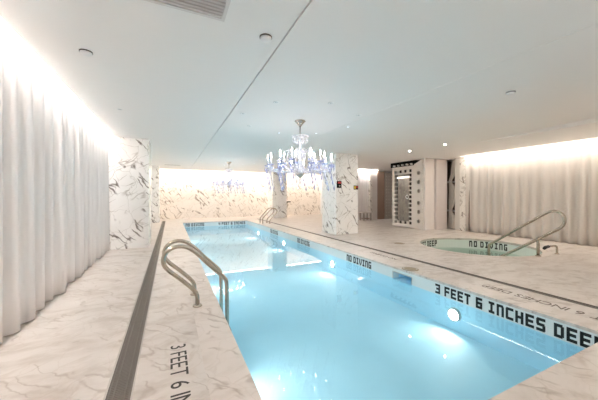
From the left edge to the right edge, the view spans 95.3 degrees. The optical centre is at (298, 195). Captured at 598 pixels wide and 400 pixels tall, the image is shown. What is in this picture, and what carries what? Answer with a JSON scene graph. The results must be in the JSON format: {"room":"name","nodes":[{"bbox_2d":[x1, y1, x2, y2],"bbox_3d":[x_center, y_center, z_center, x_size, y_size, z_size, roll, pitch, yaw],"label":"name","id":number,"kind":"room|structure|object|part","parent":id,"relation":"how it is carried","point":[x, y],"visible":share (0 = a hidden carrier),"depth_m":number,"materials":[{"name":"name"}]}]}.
{"room":"spa","nodes":[
{"label":"spa","id":0,"kind":"room"},
{"bbox_2d":[160,169,319,218],"bbox_3d":[-3.912,-0.300,18.554,12.450,3.400,0.100,0,0,-25],"label":"wall","id":1,"kind":"structure","parent":0,"point":[189,193],"depth_m":17.91,"materials":[{"name":"stone"}]},
{"bbox_2d":[0,0,597,174],"bbox_3d":[1.635,-1.800,9.837,15.050,0.500,20.600,0,0,-25],"label":"ceiling","id":2,"kind":"structure","parent":0,"point":[421,76],"depth_m":3.51,"materials":[{"name":"paint"}]},
{"bbox_2d":[0,17,108,343],"bbox_3d":[-2.709,-0.281,2.327,0.180,3.338,10.322,0,0,-25],"label":"curtain","id":3,"kind":"object","parent":2,"relation":"hanging from","point":[54,168],"visible":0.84,"depth_m":3.36,"materials":[{"name":"fabric"}]},
{"bbox_2d":[79,49,92,56],"bbox_3d":[-2.286,-1.533,2.925,0.120,0.034,0.120,0,0,-25],"label":"smoke detector","id":4,"kind":"object","parent":2,"relation":"attached to","point":[85,52],"visible":1,"depth_m":2.90,"materials":[{"name":"white paint"}]},
{"bbox_2d":[144,0,230,21],"bbox_3d":[-0.797,-1.542,1.924,0.660,0.014,0.760,0,0,-25],"label":"ceiling vent","id":5,"kind":"object","parent":2,"relation":"in","point":[213,9],"visible":1,"depth_m":2.21,"materials":[{"name":"metal"}]},
{"bbox_2d":[213,162,244,193],"bbox_3d":[-3.194,-0.825,12.425,1.450,1.450,1.442,0,0,-25],"label":"chandelier","id":6,"kind":"object","parent":2,"relation":"hanging from","point":[229,184],"visible":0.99,"depth_m":12.33,"materials":[{"name":"clear glass"}]},
{"bbox_2d":[260,33,271,42],"bbox_3d":[-0.324,-1.533,2.656,0.120,0.034,0.120,0,0,-25],"label":"smoke detector","id":7,"kind":"object","parent":2,"relation":"attached to","point":[264,37],"visible":1,"depth_m":2.63,"materials":[{"name":"white paint"}]},
{"bbox_2d":[265,119,334,190],"bbox_3d":[0.023,-0.825,5.627,1.450,1.450,1.442,0,0,-25],"label":"chandelier","id":8,"kind":"object","parent":2,"relation":"hanging from","point":[299,169],"visible":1,"depth_m":5.53,"materials":[{"name":"glass"}]},
{"bbox_3d":[0.022,-0.833,5.627,0.663,0.246,0.672,0,0,-25],"label":"crystal crown","id":9,"kind":"part","parent":8,"relation":"part of","materials":[{"name":"clear glass"}]},
{"bbox_3d":[0.022,-1.211,5.627,0.350,0.042,0.350,0,0,-25],"label":"dish","id":10,"kind":"part","parent":8,"relation":"part of","materials":[{"name":"clear glass"}]},
{"bbox_3d":[0.022,-0.417,5.627,0.190,0.095,0.190,0,0,-25],"label":"lamp shade","id":11,"kind":"part","parent":8,"relation":"part of","materials":[{"name":"grey glass"}]},
{"bbox_2d":[358,169,368,219],"bbox_3d":[3.818,-0.281,16.147,0.882,3.338,0.101,0,0,-25],"label":"curtain","id":12,"kind":"object","parent":2,"relation":"hanging from","point":[363,174],"visible":0.73,"depth_m":16.14,"materials":[{"name":"fabric"}]},
{"bbox_2d":[447,160,454,228],"bbox_3d":[6.573,-0.075,11.571,0.170,2.910,0.565,0,0,-25],"label":"drape","id":13,"kind":"object","parent":2,"relation":"hanging from","point":[451,217],"visible":0.76,"depth_m":11.62,"materials":[{"name":"fabric"}]},
{"bbox_2d":[506,91,515,94],"bbox_3d":[3.158,-1.533,4.065,0.120,0.034,0.120,0,0,-25],"label":"smoke detector","id":14,"kind":"object","parent":2,"relation":"attached to","point":[508,92],"visible":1,"depth_m":4.04,"materials":[{"name":"white paint"}]},
{"bbox_2d":[466,138,597,245],"bbox_3d":[8.509,-0.281,6.799,0.189,3.338,8.842,0,0,-25],"label":"curtain","id":15,"kind":"object","parent":2,"relation":"hanging from","point":[507,189],"visible":0.87,"depth_m":8.70,"materials":[{"name":"fabric"}]},
{"bbox_2d":[0,214,597,399],"bbox_3d":[1.635,1.430,9.837,15.050,0.060,20.600,0,0,-25],"label":"floor","id":16,"kind":"structure","parent":0,"point":[71,347],"depth_m":3.62,"materials":[{"name":"stone"}]},
{"bbox_2d":[108,136,150,249],"bbox_3d":[-4.735,-0.075,7.662,0.970,2.950,0.980,0,0,-25],"label":"column","id":17,"kind":"structure","parent":16,"relation":"on","point":[129,159],"depth_m":7.24,"materials":[{"name":"stone"}]},
{"bbox_2d":[103,221,165,399],"bbox_3d":[-3.502,1.427,6.652,0.180,0.057,18.980,0,0,-25],"label":"drain","id":18,"kind":"object","parent":16,"relation":"in","point":[121,384],"visible":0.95,"depth_m":2.64,"materials":[{"name":"metal"}]},
{"bbox_2d":[151,166,159,222],"bbox_3d":[-7.951,-0.075,14.482,0.970,2.950,0.980,0,0,-25],"label":"column","id":19,"kind":"structure","parent":16,"relation":"on","point":[155,170],"depth_m":14.17,"materials":[{"name":"stone"}]},
{"bbox_2d":[170,344,190,399],"bbox_3d":[-0.772,1.399,1.790,0.130,0.002,1.702,0,0,-25],"label":"depth marking","id":20,"kind":"object","parent":16,"relation":"on","point":[185,352],"visible":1,"depth_m":2.17,"materials":[{"name":"black tile"}]},
{"bbox_2d":[268,172,286,217],"bbox_3d":[-1.444,-0.075,17.938,0.970,2.950,0.980,0,0,-25],"label":"column","id":21,"kind":"structure","parent":16,"relation":"on","point":[277,199],"depth_m":17.51,"materials":[{"name":"stone"}]},
{"bbox_2d":[322,153,357,234],"bbox_3d":[1.555,-0.075,10.430,0.970,2.950,0.980,0,0,-25],"label":"column","id":22,"kind":"structure","parent":16,"relation":"on","point":[339,206],"depth_m":10.03,"materials":[{"name":"stone"}]},
{"bbox_2d":[337,181,341,187],"bbox_3d":[1.436,-0.412,9.793,0.170,0.218,0.070,0,0,-25],"label":"switch","id":23,"kind":"object","parent":22,"relation":"attached to","point":[339,183],"visible":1,"depth_m":9.76,"materials":[{"name":"black paint"}]},
{"bbox_2d":[359,211,371,220],"bbox_3d":[3.828,1.150,15.680,0.600,0.500,0.400,0,0,-25],"label":"bench","id":24,"kind":"object","parent":16,"relation":"on","point":[363,212],"visible":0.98,"depth_m":15.62,"materials":[{"name":"grey metal"}]},
{"bbox_2d":[176,220,597,399],"bbox_3d":[-1.437,1.800,8.510,4.160,0.800,14.980,0,0,-25],"label":"swimming pool","id":25,"kind":"object","parent":16,"relation":"in","point":[310,318],"visible":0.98,"depth_m":3.85,"materials":[{"name":"blue liquid"}]},
{"bbox_2d":[161,239,231,330],"bbox_3d":[-1.355,1.323,3.695,0.912,1.448,0.574,0,0,-25],"label":"pool ladder","id":26,"kind":"object","parent":25,"relation":"attached to","point":[191,247],"visible":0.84,"depth_m":3.60,"materials":[{"name":"metal"}]},
{"bbox_3d":[-1.464,1.307,3.898,0.887,1.416,0.052,0,0,-25],"label":"rail","id":27,"kind":"part","parent":26,"relation":"part of","materials":[{"name":"metal"}]},
{"bbox_2d":[260,207,276,223],"bbox_3d":[-1.623,1.323,14.050,0.912,1.448,0.574,0,0,-25],"label":"pool ladder","id":28,"kind":"object","parent":25,"relation":"attached to","point":[270,207],"visible":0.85,"depth_m":13.99,"materials":[{"name":"metal"}]},
{"bbox_2d":[330,260,335,267],"bbox_3d":[0.918,1.850,7.420,0.050,0.210,0.210,0,0,-25],"label":"lamp","id":29,"kind":"object","parent":25,"relation":"attached to","point":[332,262],"depth_m":7.40,"materials":[{"name":"white paint"}]},
{"bbox_2d":[402,267,418,270],"bbox_3d":[2.133,1.395,5.229,0.310,0.009,0.310,0,0,-25],"label":"lid","id":30,"kind":"object","parent":25,"relation":"on","point":[403,268],"visible":1,"depth_m":5.21,"materials":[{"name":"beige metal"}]},
{"bbox_2d":[447,307,461,321],"bbox_3d":[2.415,1.850,4.245,0.050,0.210,0.210,0,0,-25],"label":"lamp","id":31,"kind":"object","parent":25,"relation":"attached to","point":[454,314],"depth_m":4.23,"materials":[{"name":"white paint"}]},
{"bbox_2d":[384,173,391,218],"bbox_3d":[5.628,-0.015,16.903,0.840,2.830,0.125,0,0,-25],"label":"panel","id":32,"kind":"object","parent":16,"relation":"on","point":[387,176],"visible":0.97,"depth_m":16.79,"materials":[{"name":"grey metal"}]},
{"bbox_2d":[391,159,422,229],"bbox_3d":[5.114,-0.072,12.307,0.950,2.945,1.900,0,0,-25],"label":"shower","id":33,"kind":"object","parent":16,"relation":"on","point":[407,176],"visible":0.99,"depth_m":12.05,"materials":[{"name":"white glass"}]},
{"bbox_3d":[4.795,0.040,12.305,0.230,2.720,1.270,0,0,-25],"label":"casing","id":34,"kind":"part","parent":33,"relation":"part of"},
{"bbox_3d":[4.672,0.030,12.248,0.040,2.700,1.270,0,0,-25],"label":"perforated frame","id":35,"kind":"part","parent":33,"relation":"part of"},
{"bbox_3d":[4.711,0.075,12.260,0.020,2.150,0.680,0,0,-25],"label":"glass door","id":36,"kind":"part","parent":33,"relation":"part of","materials":[{"name":"glass"}]},
{"bbox_3d":[5.039,-0.070,11.470,0.040,2.940,0.450,0,0,-25],"label":"port panel","id":37,"kind":"part","parent":33,"relation":"part of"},
{"bbox_2d":[259,219,597,308],"bbox_3d":[1.315,1.427,8.536,0.120,0.057,18.280,0,0,-25],"label":"drain","id":38,"kind":"object","parent":16,"relation":"in","point":[481,277],"visible":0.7,"depth_m":4.73,"materials":[{"name":"metal"}]},
{"bbox_2d":[414,237,551,257],"bbox_3d":[4.986,1.898,7.714,3.200,1.004,3.200,0,0,-25],"label":"hot tub","id":39,"kind":"object","parent":16,"relation":"in","point":[465,247],"visible":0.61,"depth_m":8.74,"materials":[{"name":"green liquid"}]},
{"bbox_2d":[487,210,566,256],"bbox_3d":[5.381,1.151,6.665,0.112,1.698,1.771,0,0,-25],"label":"handrail","id":40,"kind":"object","parent":39,"relation":"attached to","point":[537,240],"visible":0.87,"depth_m":6.33,"materials":[{"name":"metal"}]},
{"bbox_3d":[5.545,1.202,6.318,0.060,0.395,0.060,0,0,-25],"label":"post","id":41,"kind":"part","parent":40,"relation":"part of","materials":[{"name":"metal"}]},
{"bbox_2d":[482,285,597,319],"bbox_3d":[3.252,1.399,3.503,0.130,0.002,1.702,0,0,-25],"label":"depth marking","id":42,"kind":"object","parent":16,"relation":"on","point":[482,285],"visible":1,"depth_m":3.65,"materials":[{"name":"black tile"}]},
{"bbox_2d":[542,245,558,253],"bbox_3d":[5.968,1.277,6.452,0.661,0.248,0.100,0,0,-25],"label":"spout","id":43,"kind":"object","parent":16,"relation":"on","point":[546,246],"visible":1,"depth_m":6.44,"materials":[{"name":"metal"}]},
{"bbox_2d":[320,171,391,213],"bbox_3d":[3.958,-0.300,19.390,2.700,3.400,5.100,0,0,-25],"label":"wall","id":44,"kind":"structure","parent":0,"point":[381,171],"depth_m":20.95,"materials":[{"name":"white paint"}]},
{"bbox_2d":[369,170,371,219],"bbox_3d":[4.259,-0.075,16.243,0.160,2.950,0.150,0,0,-25],"label":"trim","id":45,"kind":"structure","parent":0,"point":[370,171],"depth_m":16.18,"materials":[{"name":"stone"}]},
{"bbox_2d":[372,170,376,218],"bbox_3d":[4.511,-0.075,16.389,0.420,2.950,0.100,0,0,-25],"label":"trim","id":46,"kind":"structure","parent":0,"point":[374,172],"depth_m":16.34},
{"bbox_2d":[377,171,383,218],"bbox_3d":[4.954,-0.045,16.598,0.560,2.890,0.100,0,0,-25],"label":"door","id":47,"kind":"structure","parent":46,"relation":"attached to","point":[380,175],"depth_m":16.54,"materials":[{"name":"brown wood"}]},
{"bbox_2d":[423,158,433,229],"bbox_3d":[5.405,-0.075,11.338,0.550,2.950,0.100,0,0,-25],"label":"trim","id":48,"kind":"structure","parent":0,"point":[428,164],"depth_m":11.26,"materials":[{"name":"beige paint"}]},
{"bbox_2d":[447,162,469,231],"bbox_3d":[7.381,-0.075,11.966,2.240,2.950,1.650,0,0,-25],"label":"wall","id":49,"kind":"structure","parent":0,"point":[449,164],"depth_m":12.42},
{"bbox_2d":[434,159,446,229],"bbox_3d":[5.884,-0.075,11.730,0.650,2.950,0.600,0,0,-25],"label":"trim","id":50,"kind":"structure","parent":49,"relation":"attached to","point":[440,165],"depth_m":11.42,"materials":[{"name":"beige paint"}]},
{"bbox_2d":[455,158,459,230],"bbox_3d":[6.524,-0.075,11.158,0.120,2.950,0.220,0,0,-25],"label":"trim","id":51,"kind":"structure","parent":49,"relation":"attached to","point":[457,160],"depth_m":11.13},
{"bbox_2d":[460,157,465,230],"bbox_3d":[6.596,-0.075,10.935,0.100,2.950,0.245,0,0,-25],"label":"trim","id":52,"kind":"structure","parent":49,"relation":"attached to","point":[462,159],"depth_m":10.88,"materials":[{"name":"stone"}]}
]}

